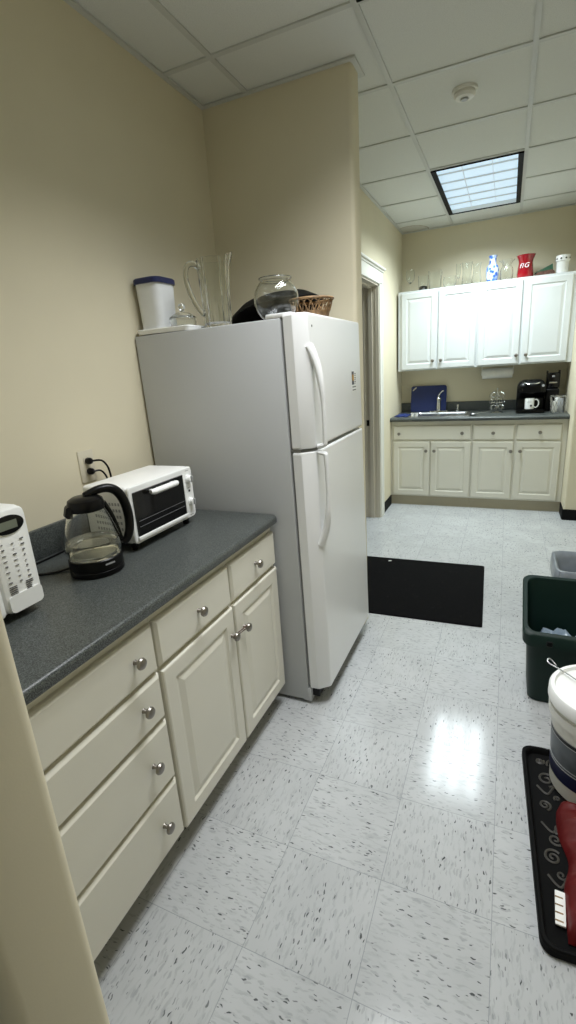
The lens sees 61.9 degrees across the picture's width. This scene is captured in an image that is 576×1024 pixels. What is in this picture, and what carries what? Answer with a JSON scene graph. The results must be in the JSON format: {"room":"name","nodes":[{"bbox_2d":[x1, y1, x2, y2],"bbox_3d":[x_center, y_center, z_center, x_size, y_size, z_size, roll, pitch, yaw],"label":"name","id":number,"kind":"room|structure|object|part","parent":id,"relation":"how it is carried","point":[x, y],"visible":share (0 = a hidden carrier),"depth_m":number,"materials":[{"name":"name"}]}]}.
{"room":"office kitchen","nodes":[
{"label":"office kitchen","id":0,"kind":"room"},
{"bbox_2d":[0,609,109,1023],"bbox_3d":[-0.140,0.011,0.387,2.320,2.738,0.135,4,18,24],"label":"wall","id":1,"kind":"structure","parent":0,"point":[48,975],"depth_m":0.65,"materials":[{"name":"paint"}]},
{"bbox_2d":[0,0,215,531],"bbox_3d":[-1.188,-0.108,1.020,0.120,2.738,4.004,4,18,24],"label":"wall","id":2,"kind":"structure","parent":0,"point":[104,178],"depth_m":1.73,"materials":[{"name":"paint"}]},
{"bbox_2d":[28,518,65,560],"bbox_3d":[-0.867,0.120,1.607,0.019,0.102,1.342,4,18,24],"label":"backsplash","id":3,"kind":"structure","parent":2,"relation":"attached to","point":[47,540],"depth_m":1.66,"materials":[{"name":"laminate"}]},
{"bbox_2d":[77,449,96,482],"bbox_3d":[-0.762,-0.174,1.823,0.008,0.120,0.074,4,18,24],"label":"wall outlet","id":4,"kind":"object","parent":2,"relation":"attached to","point":[81,455],"visible":0.86,"depth_m":1.81,"materials":[{"name":"plastic"}]},
{"bbox_2d":[63,0,575,234],"bbox_3d":[0.160,-2.180,2.914,1.511,0.008,5.605,12,23,43],"label":"trim","id":5,"kind":"structure","parent":2,"relation":"attached to","point":[352,59],"depth_m":2.12,"materials":[{"name":"metal"}]},
{"bbox_2d":[202,62,367,623],"bbox_3d":[0.036,-0.678,2.638,0.755,2.738,0.120,4,18,24],"label":"wall","id":6,"kind":"structure","parent":0,"point":[283,159],"depth_m":2.31,"materials":[{"name":"paint"}]},
{"bbox_2d":[74,0,575,232],"bbox_3d":[0.467,-1.792,1.509,2.360,0.027,7.189,4,18,24],"label":"ceiling","id":7,"kind":"structure","parent":0,"point":[520,55],"depth_m":2.11,"materials":[{"name":"tile"}]},
{"bbox_2d":[452,82,477,102],"bbox_3d":[0.864,-2.041,2.348,0.120,0.046,0.120,4,18,24],"label":"smoke detector","id":8,"kind":"object","parent":7,"relation":"attached to","point":[464,92],"visible":1,"depth_m":2.32,"materials":[{"name":"plastic"}]},
{"bbox_2d":[430,151,523,214],"bbox_3d":[1.489,-2.568,3.709,0.586,0.128,1.195,4,18,24],"label":"ceiling light","id":9,"kind":"object","parent":7,"relation":"attached to","point":[495,181],"visible":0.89,"depth_m":3.70,"materials":[{"name":"white plastic"}]},
{"bbox_2d":[94,503,575,1023],"bbox_3d":[0.235,0.820,2.481,3.420,0.060,7.349,4,18,24],"label":"floor","id":10,"kind":"structure","parent":0,"point":[363,856],"depth_m":1.53,"materials":[{"name":"tile"}]},
{"bbox_2d":[26,618,183,960],"bbox_3d":[-0.706,0.752,1.292,0.620,0.876,0.554,4,18,24],"label":"base cabinet","id":11,"kind":"object","parent":10,"relation":"on","point":[100,732],"visible":0.52,"depth_m":1.20,"materials":[{"name":"beige wood"}]},
{"bbox_3d":[-0.482,0.450,1.089,0.018,0.144,0.546,4,18,24],"label":"drawer","id":12,"kind":"part","parent":11,"relation":"part of","materials":[{"name":"white wood"}]},
{"bbox_3d":[-0.471,0.598,1.133,0.018,0.143,0.546,4,18,24],"label":"drawer","id":13,"kind":"part","parent":11,"relation":"part of","materials":[{"name":"white wood"}]},
{"bbox_3d":[-0.460,0.773,1.186,0.018,0.201,0.546,4,18,24],"label":"drawer","id":14,"kind":"part","parent":11,"relation":"part of","materials":[{"name":"white wood"}]},
{"bbox_3d":[-0.446,0.979,1.248,0.018,0.205,0.546,4,18,24],"label":"drawer","id":15,"kind":"part","parent":11,"relation":"part of","materials":[{"name":"white wood"}]},
{"bbox_3d":[-0.384,0.392,1.241,0.032,0.032,0.033,4,18,24],"label":"knob","id":16,"kind":"part","parent":11,"relation":"part of","materials":[{"name":"silver metal"}]},
{"bbox_3d":[-0.374,0.536,1.285,0.032,0.032,0.033,4,18,24],"label":"knob","id":17,"kind":"part","parent":11,"relation":"part of","materials":[{"name":"silver metal"}]},
{"bbox_3d":[-0.362,0.714,1.338,0.032,0.032,0.033,4,18,24],"label":"knob","id":18,"kind":"part","parent":11,"relation":"part of","materials":[{"name":"silver metal"}]},
{"bbox_3d":[-0.348,0.920,1.400,0.032,0.032,0.033,4,18,24],"label":"knob","id":19,"kind":"part","parent":11,"relation":"part of","materials":[{"name":"silver metal"}]},
{"bbox_2d":[147,528,284,827],"bbox_3d":[-0.440,0.559,1.871,0.620,0.876,0.776,4,18,24],"label":"base cabinet","id":20,"kind":"object","parent":10,"relation":"on","point":[216,687],"visible":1,"depth_m":1.63,"materials":[{"name":"beige wood"}]},
{"bbox_2d":[3,509,276,705],"bbox_3d":[-0.594,0.154,1.493,0.614,0.136,1.342,4,18,24],"label":"countertop","id":21,"kind":"structure","parent":20,"relation":"on","point":[74,620],"depth_m":1.36,"materials":[{"name":"laminate"}]},
{"bbox_2d":[0,503,43,618],"bbox_3d":[-0.887,0.170,1.125,0.310,0.286,0.445,4,18,24],"label":"microwave","id":22,"kind":"object","parent":21,"relation":"on","point":[21,588],"visible":0.99,"depth_m":1.21,"materials":[{"name":"white plastic"}]},
{"bbox_3d":[-0.779,0.185,1.018,0.018,0.265,0.337,4,18,24],"label":"door","id":23,"kind":"part","parent":22,"relation":"part of","materials":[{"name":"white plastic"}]},
{"bbox_2d":[1,537,33,595],"bbox_3d":[-0.681,0.137,1.209,0.002,0.136,0.066,4,18,24],"label":"print","id":24,"kind":"object","parent":22,"relation":"on","point":[17,562],"depth_m":1.21},
{"bbox_2d":[36,468,133,579],"bbox_3d":[-0.645,0.011,1.639,0.335,0.269,0.467,1,17,17],"label":"electric kettle","id":25,"kind":"object","parent":21,"relation":"on","point":[93,537],"visible":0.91,"depth_m":1.44,"materials":[{"name":"clear glass"}]},
{"bbox_3d":[-0.654,0.002,1.426,0.024,0.038,0.045,-17,21,-37],"label":"spout","id":26,"kind":"part","parent":25,"relation":"part of","materials":[{"name":"black plastic"}]},
{"bbox_3d":[-0.613,-0.029,1.453,0.107,0.044,0.107,-17,21,-37],"label":"lid","id":27,"kind":"part","parent":25,"relation":"part of","materials":[{"name":"black plastic"}]},
{"bbox_3d":[-0.608,0.057,1.478,0.168,0.154,0.168,-17,21,-37],"label":"glass","id":28,"kind":"part","parent":25,"relation":"part of","materials":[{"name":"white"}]},
{"bbox_3d":[-0.558,0.012,1.510,0.142,0.209,0.033,-17,21,-37],"label":"handle","id":29,"kind":"part","parent":25,"relation":"part of","materials":[{"name":"black plastic"}]},
{"bbox_2d":[83,457,195,549],"bbox_3d":[-0.577,-0.062,1.811,0.353,0.297,0.363,4,18,24],"label":"toaster oven","id":30,"kind":"object","parent":21,"relation":"on","point":[160,498],"visible":0.81,"depth_m":1.72,"materials":[{"name":"white metal"}]},
{"bbox_3d":[-0.683,-0.104,1.847,0.088,0.206,0.067,4,18,24],"label":"power cord","id":31,"kind":"part","parent":30,"relation":"part of","materials":[{"name":"black plastic"}]},
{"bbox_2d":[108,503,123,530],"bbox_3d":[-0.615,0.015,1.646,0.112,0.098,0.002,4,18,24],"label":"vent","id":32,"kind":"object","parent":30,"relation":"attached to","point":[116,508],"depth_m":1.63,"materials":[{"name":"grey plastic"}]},
{"bbox_3d":[-0.456,-0.027,1.741,0.007,0.159,0.284,4,18,24],"label":"door","id":33,"kind":"part","parent":30,"relation":"part of","materials":[{"name":"black glass"}]},
{"bbox_3d":[-0.455,-0.035,1.764,0.013,0.200,0.361,4,18,24],"label":"frame","id":34,"kind":"part","parent":30,"relation":"part of","materials":[{"name":"white plastic"}]},
{"bbox_3d":[-0.449,0.050,1.763,0.010,0.014,0.292,4,18,24],"label":"door rail","id":35,"kind":"part","parent":30,"relation":"part of","materials":[{"name":"white plastic"}]},
{"bbox_3d":[-0.442,-0.089,1.717,0.034,0.021,0.153,4,18,24],"label":"door handle","id":36,"kind":"part","parent":30,"relation":"part of","materials":[{"name":"white plastic"}]},
{"bbox_3d":[-0.289,0.311,1.507,0.018,0.144,0.397,4,18,24],"label":"drawer","id":37,"kind":"part","parent":20,"relation":"part of","materials":[{"name":"white wood"}]},
{"bbox_3d":[-0.265,0.668,1.614,0.019,0.576,0.398,4,18,24],"label":"door","id":38,"kind":"part","parent":20,"relation":"part of","materials":[{"name":"white wood"}]},
{"bbox_3d":[-0.266,0.309,1.497,0.032,0.032,0.033,4,18,24],"label":"knob","id":39,"kind":"part","parent":20,"relation":"part of","materials":[{"name":"silver metal"}]},
{"bbox_3d":[-0.185,0.441,1.701,0.032,0.032,0.033,4,18,24],"label":"knob","id":40,"kind":"part","parent":20,"relation":"part of","materials":[{"name":"silver metal"}]},
{"bbox_3d":[-0.150,0.426,1.779,0.032,0.032,0.033,4,18,24],"label":"knob","id":41,"kind":"part","parent":20,"relation":"part of","materials":[{"name":"silver metal"}]},
{"bbox_3d":[-0.134,0.199,1.845,0.018,0.144,0.360,4,18,24],"label":"drawer","id":42,"kind":"part","parent":20,"relation":"part of","materials":[{"name":"white wood"}]},
{"bbox_3d":[-0.109,0.556,1.952,0.019,0.576,0.360,4,18,24],"label":"door","id":43,"kind":"part","parent":20,"relation":"part of","materials":[{"name":"white wood"}]},
{"bbox_3d":[-0.112,0.198,1.834,0.032,0.032,0.033,4,18,24],"label":"knob","id":44,"kind":"part","parent":20,"relation":"part of","materials":[{"name":"silver metal"}]},
{"bbox_2d":[135,312,368,700],"bbox_3d":[-0.063,-0.036,2.390,0.813,1.673,0.721,3,18,24],"label":"refrigerator","id":45,"kind":"object","parent":10,"relation":"on","point":[264,416],"visible":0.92,"depth_m":2.00,"materials":[{"name":"metal"}]},
{"bbox_2d":[137,325,204,335],"bbox_3d":[-0.477,-0.769,2.040,0.270,0.019,0.196,4,18,24],"label":"serving tray","id":46,"kind":"object","parent":45,"relation":"on","point":[154,331],"visible":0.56,"depth_m":1.95,"materials":[{"name":"white plastic"}]},
{"bbox_2d":[133,276,174,329],"bbox_3d":[-0.552,-0.867,2.028,0.136,0.210,0.144,4,18,24],"label":"canister","id":47,"kind":"object","parent":46,"relation":"on","point":[155,294],"visible":0.77,"depth_m":1.97,"materials":[{"name":"white plastic"}]},
{"bbox_3d":[-0.558,-0.957,2.001,0.136,0.022,0.144,4,18,24],"label":"lid","id":48,"kind":"part","parent":47,"relation":"part of","materials":[{"name":"blue plastic"}]},
{"bbox_2d":[169,304,196,325],"bbox_3d":[-0.432,-0.799,1.968,0.112,0.100,0.112,4,18,24],"label":"sugar bowl","id":49,"kind":"object","parent":46,"relation":"on","point":[180,318],"visible":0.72,"depth_m":1.93,"materials":[{"name":"clear glass"}]},
{"bbox_2d":[183,252,231,327],"bbox_3d":[-0.309,-0.890,1.943,0.177,0.283,0.134,-14,19,-30],"label":"glass pitcher","id":50,"kind":"object","parent":45,"relation":"on","point":[212,271],"visible":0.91,"depth_m":1.91,"materials":[{"name":"clear glass"}]},
{"bbox_3d":[-0.380,-0.902,1.946,0.077,0.211,0.016,-4,17,0],"label":"handle","id":51,"kind":"part","parent":50,"relation":"part of","materials":[{"name":"clear glass"}]},
{"bbox_2d":[254,275,298,319],"bbox_3d":[-0.045,-0.817,1.850,0.174,0.155,0.174,4,18,24],"label":"bowl","id":52,"kind":"object","parent":45,"relation":"on","point":[274,294],"visible":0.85,"depth_m":1.78,"materials":[{"name":"clear glass"}]},
{"bbox_2d":[232,289,322,323],"bbox_3d":[-0.048,-0.911,2.153,0.424,0.122,0.431,4,18,24],"label":"bowl","id":53,"kind":"object","parent":45,"relation":"on","point":[247,312],"visible":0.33,"depth_m":2.18,"materials":[{"name":"black plastic"}]},
{"bbox_2d":[296,295,333,315],"bbox_3d":[0.099,-0.839,1.980,0.186,0.076,0.186,4,18,24],"label":"wicker basket","id":54,"kind":"object","parent":45,"relation":"on","point":[325,311],"visible":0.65,"depth_m":1.92,"materials":[{"name":"wicker"}]},
{"bbox_3d":[0.109,-0.434,1.820,0.072,0.390,0.048,3,18,24],"label":"handle","id":55,"kind":"part","parent":45,"relation":"part of","materials":[{"name":"plastic"}]},
{"bbox_3d":[0.181,-0.580,2.097,0.085,0.495,0.721,3,18,24],"label":"freezer door","id":56,"kind":"part","parent":45,"relation":"part of","materials":[{"name":"metal"}]},
{"bbox_3d":[0.140,-0.052,1.932,0.072,0.399,0.048,3,18,24],"label":"handle","id":57,"kind":"part","parent":45,"relation":"part of","materials":[{"name":"plastic"}]},
{"bbox_3d":[0.244,0.183,2.321,0.085,1.076,0.721,3,18,24],"label":"fridge door","id":58,"kind":"part","parent":45,"relation":"part of","materials":[{"name":"metal"}]},
{"bbox_2d":[351,371,356,391],"bbox_3d":[0.313,-0.621,2.281,0.003,0.095,0.080,3,18,24],"label":"magnet","id":59,"kind":"object","parent":45,"relation":"attached to","point":[353,373],"visible":1,"depth_m":2.28,"materials":[{"name":"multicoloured plastic"}]},
{"bbox_2d":[367,556,483,626],"bbox_3d":[0.818,0.500,3.293,0.970,0.008,0.885,3,18,22],"label":"floor mat","id":60,"kind":"object","parent":10,"relation":"on","point":[452,593],"visible":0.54,"depth_m":3.19,"materials":[{"name":"black rubber"}]},
{"bbox_2d":[391,421,472,506],"bbox_3d":[1.558,-0.565,5.155,0.790,0.879,0.620,4,18,24],"label":"base cabinet","id":61,"kind":"object","parent":10,"relation":"on","point":[431,460],"visible":1,"depth_m":4.91,"materials":[{"name":"white wood"}]},
{"bbox_3d":[1.283,-0.454,5.009,0.367,0.562,0.019,4,18,24],"label":"door","id":62,"kind":"part","parent":61,"relation":"part of","materials":[{"name":"white wood"}]},
{"bbox_3d":[1.437,-0.798,4.824,0.756,0.146,0.018,4,18,24],"label":"drawer","id":63,"kind":"part","parent":61,"relation":"part of","materials":[{"name":"white wood"}]},
{"bbox_3d":[1.634,-0.432,4.855,0.377,0.562,0.019,4,18,24],"label":"door","id":64,"kind":"part","parent":61,"relation":"part of","materials":[{"name":"white wood"}]},
{"bbox_2d":[390,400,569,421],"bbox_3d":[1.898,-1.028,4.851,1.601,0.135,0.630,4,18,24],"label":"countertop","id":65,"kind":"structure","parent":61,"relation":"on","point":[509,413],"depth_m":4.81,"materials":[{"name":"laminate"}]},
{"bbox_2d":[395,413,410,416],"bbox_3d":[1.208,-1.025,5.050,0.138,0.026,0.262,4,18,24],"label":"cloth","id":66,"kind":"object","parent":65,"relation":"on","point":[403,414],"visible":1,"depth_m":4.99,"materials":[{"name":"blue fabric"}]},
{"bbox_2d":[411,385,446,411],"bbox_3d":[1.534,-1.238,5.239,0.374,0.273,0.053,4,18,24],"label":"cutting board","id":67,"kind":"object","parent":65,"relation":"on","point":[423,398],"visible":0.89,"depth_m":5.24,"materials":[{"name":"blue plastic"}]},
{"bbox_2d":[429,390,447,411],"bbox_3d":[1.579,-1.162,5.058,0.200,0.226,0.213,4,18,24],"label":"faucet","id":68,"kind":"object","parent":65,"relation":"on","point":[438,406],"visible":1,"depth_m":5.12,"materials":[{"name":"silver metal"}]},
{"bbox_2d":[409,404,471,416],"bbox_3d":[1.582,-1.043,4.964,0.585,0.098,0.460,4,18,24],"label":"sink","id":69,"kind":"object","parent":65,"relation":"in","point":[457,412],"visible":0.88,"depth_m":5.05,"materials":[{"name":"silver metal"}]},
{"bbox_2d":[409,411,471,416],"bbox_3d":[1.584,-1.007,4.975,0.585,0.023,0.460,4,18,24],"label":"basin","id":70,"kind":"object","parent":69,"relation":"in","point":[450,413],"depth_m":5.05,"materials":[{"name":"silver metal"}]},
{"bbox_2d":[489,388,504,412],"bbox_3d":[2.074,-1.108,4.762,0.144,0.238,0.144,4,18,24],"label":"pod carousel","id":71,"kind":"object","parent":65,"relation":"on","point":[497,393],"visible":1,"depth_m":4.75,"materials":[{"name":"silver metal"}]},
{"bbox_2d":[515,379,545,413],"bbox_3d":[2.339,-1.119,4.628,0.244,0.302,0.296,4,18,24],"label":"coffee maker","id":72,"kind":"object","parent":65,"relation":"on","point":[528,388],"visible":0.98,"depth_m":4.55,"materials":[{"name":"black plastic"}]},
{"bbox_2d":[524,398,538,408],"bbox_3d":[2.320,-1.035,4.581,0.113,0.101,0.087,-4,17,0],"label":"coffee mug","id":73,"kind":"object","parent":72,"relation":"on","point":[529,402],"visible":1,"depth_m":4.55,"materials":[{"name":"white ceramic"}]},
{"bbox_2d":[543,370,560,410],"bbox_3d":[2.549,-1.174,4.637,0.116,0.375,0.180,4,18,24],"label":"coffee grinder","id":74,"kind":"object","parent":65,"relation":"on","point":[552,381],"visible":0.88,"depth_m":4.57,"materials":[{"name":"black plastic"}]},
{"bbox_2d":[550,395,567,412],"bbox_3d":[2.507,-1.003,4.460,0.137,0.155,0.137,4,18,24],"label":"wire basket","id":75,"kind":"object","parent":65,"relation":"on","point":[551,396],"visible":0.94,"depth_m":4.42,"materials":[{"name":"silver metal"}]},
{"bbox_2d":[552,401,557,411],"bbox_3d":[2.471,-0.977,4.448,0.044,0.105,0.016,-3,17,4],"label":"sachet","id":76,"kind":"object","parent":75,"relation":"in","point":[554,402],"visible":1,"depth_m":4.44,"materials":[{"name":"white paper"}]},
{"bbox_2d":[557,398,563,411],"bbox_3d":[2.526,-0.992,4.451,0.044,0.125,0.017,8,20,34],"label":"sachet","id":77,"kind":"object","parent":75,"relation":"in","point":[559,407],"visible":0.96,"depth_m":4.45,"materials":[{"name":"grey plastic"}]},
{"bbox_2d":[469,419,568,511],"bbox_3d":[2.291,-0.518,4.834,0.808,0.879,0.620,4,18,24],"label":"base cabinet","id":78,"kind":"object","parent":10,"relation":"on","point":[516,464],"visible":1,"depth_m":4.59,"materials":[{"name":"white wood"}]},
{"bbox_3d":[1.989,-0.409,4.699,0.362,0.562,0.019,4,18,24],"label":"door","id":79,"kind":"part","parent":78,"relation":"part of","materials":[{"name":"white wood"}]},
{"bbox_3d":[1.966,-0.764,4.592,0.363,0.146,0.018,4,18,24],"label":"drawer","id":80,"kind":"part","parent":78,"relation":"part of","materials":[{"name":"white wood"}]},
{"bbox_3d":[2.346,-0.387,4.543,0.376,0.562,0.019,4,18,24],"label":"door","id":81,"kind":"part","parent":78,"relation":"part of","materials":[{"name":"white wood"}]},
{"bbox_3d":[2.321,-0.741,4.436,0.373,0.146,0.018,4,18,24],"label":"drawer","id":82,"kind":"part","parent":78,"relation":"part of","materials":[{"name":"white wood"}]},
{"bbox_2d":[522,745,575,964],"bbox_3d":[0.956,1.025,1.478,0.385,0.030,0.722,3,18,21],"label":"tray","id":83,"kind":"object","parent":10,"relation":"on","point":[550,866],"visible":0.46,"depth_m":1.48,"materials":[{"name":"black rubber"}]},
{"bbox_2d":[555,890,565,928],"bbox_3d":[0.746,1.087,1.316,0.026,0.008,0.096,5,19,27],"label":"paper packet","id":84,"kind":"object","parent":83,"relation":"on","point":[560,904],"visible":1,"depth_m":1.31,"materials":[{"name":"paper"}]},
{"bbox_2d":[555,895,563,922],"bbox_3d":[0.741,1.085,1.312,0.020,0.001,0.070,5,19,27],"label":"print","id":85,"kind":"object","parent":84,"relation":"on","point":[559,899],"depth_m":1.31},
{"bbox_2d":[547,658,575,803],"bbox_3d":[1.052,0.770,1.627,0.326,0.398,0.321,4,18,24],"label":"plastic bucket","id":86,"kind":"object","parent":83,"relation":"on","point":[562,683],"visible":1,"depth_m":1.61,"materials":[{"name":"white plastic"}]},
{"bbox_3d":[1.036,0.600,1.601,0.108,0.055,0.359,-18,22,-39],"label":"bail handle","id":87,"kind":"part","parent":86,"relation":"part of","materials":[{"name":"silver metal"}]},
{"bbox_3d":[1.039,0.612,1.581,0.321,0.044,0.321,4,18,24],"label":"lid","id":88,"kind":"part","parent":86,"relation":"part of","materials":[{"name":"plastic"}]},
{"bbox_2d":[556,801,575,945],"bbox_3d":[0.943,1.021,1.360,0.293,0.086,0.438,4,18,24],"label":"bag","id":89,"kind":"object","parent":83,"relation":"on","point":[566,812],"visible":1,"depth_m":1.44,"materials":[{"name":"plastic"}]},
{"bbox_2d":[522,575,575,702],"bbox_3d":[1.242,0.579,2.104,0.406,0.485,0.324,4,18,24],"label":"recycling bin","id":90,"kind":"object","parent":10,"relation":"on","point":[549,602],"visible":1,"depth_m":2.17,"materials":[{"name":"green plastic"}]},
{"bbox_2d":[541,627,575,636],"bbox_3d":[1.247,0.652,2.127,0.300,0.272,0.211,4,18,24],"label":"plastic bag","id":91,"kind":"object","parent":90,"relation":"in","point":[558,631],"visible":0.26,"depth_m":2.17,"materials":[{"name":"white plastic"}]},
{"bbox_2d":[550,551,575,578],"bbox_3d":[1.644,0.447,2.675,0.331,0.358,0.342,4,18,24],"label":"trash bin","id":92,"kind":"object","parent":10,"relation":"on","point":[562,563],"visible":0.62,"depth_m":2.78,"materials":[{"name":"grey plastic"}]},
{"bbox_2d":[360,188,401,500],"bbox_3d":[0.594,-1.136,4.038,0.140,2.738,3.026,4,18,24],"label":"wall","id":93,"kind":"structure","parent":0,"point":[381,241],"depth_m":4.65,"materials":[{"name":"paint"}]},
{"bbox_2d":[361,252,385,517],"bbox_3d":[0.635,-0.913,4.118,0.187,2.260,1.105,4,18,24],"label":"door frame","id":94,"kind":"structure","parent":93,"relation":"in","point":[372,272],"depth_m":4.42,"materials":[{"name":"paint"}]},
{"bbox_2d":[385,495,391,511],"bbox_3d":[0.628,0.215,4.128,0.008,0.100,2.432,4,18,24],"label":"baseboard","id":95,"kind":"structure","parent":93,"relation":"attached to","point":[388,502],"depth_m":5.05,"materials":[{"name":"black plastic"}]},
{"bbox_2d":[402,205,575,402],"bbox_3d":[2.096,-1.531,5.013,2.320,2.738,0.100,4,18,24],"label":"wall","id":96,"kind":"structure","parent":0,"point":[551,233],"depth_m":4.78,"materials":[{"name":"paint"}]},
{"bbox_2d":[398,283,478,371],"bbox_3d":[1.533,-1.858,4.904,0.754,0.766,0.349,4,18,24],"label":"upper cabinet","id":97,"kind":"object","parent":96,"relation":"attached to","point":[437,327],"visible":1,"depth_m":4.77,"materials":[{"name":"white wood"}]},
{"bbox_2d":[406,270,414,290],"bbox_3d":[1.236,-2.330,4.851,0.086,0.205,0.086,4,18,24],"label":"wine glass","id":98,"kind":"object","parent":97,"relation":"on","point":[410,275],"visible":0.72,"depth_m":4.81,"materials":[{"name":"white"}]},
{"bbox_3d":[1.324,-1.825,4.857,0.349,0.735,0.019,4,18,24],"label":"door","id":99,"kind":"part","parent":97,"relation":"part of","materials":[{"name":"white wood"}]},
{"bbox_2d":[418,275,428,289],"bbox_3d":[1.355,-2.292,4.809,0.100,0.140,0.100,4,18,24],"label":"glass","id":100,"kind":"object","parent":97,"relation":"on","point":[422,279],"visible":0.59,"depth_m":4.77,"materials":[{"name":"white"}]},
{"bbox_2d":[429,269,442,288],"bbox_3d":[1.462,-2.297,4.758,0.120,0.165,0.120,4,18,24],"label":"vase","id":101,"kind":"object","parent":97,"relation":"on","point":[435,276],"visible":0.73,"depth_m":4.71,"materials":[{"name":"clear glass"}]},
{"bbox_2d":[443,275,456,286],"bbox_3d":[1.587,-2.259,4.713,0.132,0.102,0.132,4,18,24],"label":"glass bowl","id":102,"kind":"object","parent":97,"relation":"on","point":[450,280],"visible":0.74,"depth_m":4.67,"materials":[{"name":"white"}]},
{"bbox_3d":[1.657,-1.804,4.711,0.351,0.735,0.019,4,18,24],"label":"door","id":103,"kind":"part","parent":97,"relation":"part of","materials":[{"name":"white wood"}]},
{"bbox_2d":[456,263,460,279],"bbox_3d":[1.654,-2.300,4.663,0.052,0.200,0.052,4,18,24],"label":"champagne flute","id":104,"kind":"object","parent":97,"relation":"on","point":[458,266],"visible":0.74,"depth_m":4.64,"materials":[{"name":"clear glass"}]},
{"bbox_2d":[461,261,472,284],"bbox_3d":[1.728,-2.300,4.635,0.104,0.206,0.104,4,18,24],"label":"vase","id":105,"kind":"object","parent":97,"relation":"on","point":[467,265],"visible":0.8,"depth_m":4.60,"materials":[{"name":"clear glass"}]},
{"bbox_2d":[472,262,481,283],"bbox_3d":[1.811,-2.286,4.602,0.086,0.188,0.086,4,18,24],"label":"vase","id":106,"kind":"object","parent":97,"relation":"on","point":[476,278],"visible":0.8,"depth_m":4.58,"materials":[{"name":"clear glass"}]},
{"bbox_2d":[402,400,563,411],"bbox_3d":[2.018,-1.134,5.110,1.601,0.097,0.020,4,18,24],"label":"backsplash","id":107,"kind":"structure","parent":96,"relation":"attached to","point":[509,404],"depth_m":5.11,"materials":[{"name":"laminate"}]},
{"bbox_2d":[475,271,575,366],"bbox_3d":[2.257,-1.812,4.587,0.825,0.766,0.349,4,18,24],"label":"upper cabinet","id":108,"kind":"object","parent":96,"relation":"attached to","point":[531,319],"visible":1,"depth_m":4.45,"materials":[{"name":"white wood"}]},
{"bbox_2d":[486,255,498,281],"bbox_3d":[1.935,-2.297,4.541,0.114,0.229,0.114,4,18,24],"label":"vase","id":109,"kind":"object","parent":108,"relation":"on","point":[492,271],"visible":0.84,"depth_m":4.51,"materials":[{"name":"white ceramic"}]},
{"bbox_2d":[481,365,513,378],"bbox_3d":[2.111,-1.412,4.840,0.298,0.124,0.099,4,18,24],"label":"paper towel holder","id":110,"kind":"object","parent":108,"relation":"attached to","point":[492,373],"visible":0.94,"depth_m":4.81,"materials":[{"name":"white plastic"}]},
{"bbox_3d":[2.006,-1.782,4.558,0.365,0.735,0.019,4,18,24],"label":"door","id":111,"kind":"part","parent":108,"relation":"part of","materials":[{"name":"white wood"}]},
{"bbox_2d":[500,258,514,279],"bbox_3d":[2.050,-2.265,4.499,0.139,0.176,0.124,4,18,24],"label":"vase","id":112,"kind":"object","parent":108,"relation":"on","point":[506,272],"visible":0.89,"depth_m":4.46,"materials":[{"name":"clear glass"}]},
{"bbox_2d":[516,253,535,277],"bbox_3d":[2.193,-2.265,4.433,0.164,0.195,0.164,4,18,24],"label":"vase","id":113,"kind":"object","parent":108,"relation":"on","point":[525,261],"visible":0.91,"depth_m":4.38,"materials":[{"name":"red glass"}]},
{"bbox_2d":[534,264,554,275],"bbox_3d":[2.358,-2.219,4.418,0.172,0.094,0.140,4,18,24],"label":"woven box","id":114,"kind":"object","parent":108,"relation":"on","point":[549,269],"visible":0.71,"depth_m":4.36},
{"bbox_3d":[2.366,-1.759,4.400,0.382,0.735,0.019,4,18,24],"label":"door","id":115,"kind":"part","parent":108,"relation":"part of","materials":[{"name":"white wood"}]},
{"bbox_2d":[556,254,570,272],"bbox_3d":[2.471,-2.226,4.319,0.119,0.150,0.118,4,18,24],"label":"ceramic jar","id":116,"kind":"object","parent":108,"relation":"on","point":[562,261],"visible":0.87,"depth_m":4.28,"materials":[{"name":"white ceramic"}]},
{"bbox_2d":[560,318,575,509],"bbox_3d":[2.724,-1.347,4.257,0.345,2.738,0.819,4,18,24],"label":"wall","id":117,"kind":"structure","parent":0,"point":[568,493],"depth_m":4.26,"materials":[{"name":"paint"}]},
{"bbox_3d":[1.642,-0.406,1.371,0.100,2.738,7.249,4,18,24],"label":"wall","id":118,"kind":"structure","parent":0,"visible":0},
{"bbox_2d":[559,502,575,520],"bbox_3d":[1.422,0.912,1.625,0.353,0.100,6.555,4,18,24],"label":"baseboard","id":119,"kind":"structure","parent":118,"relation":"attached to","point":[565,514],"depth_m":4.33,"materials":[{"name":"black plastic"}]}
]}

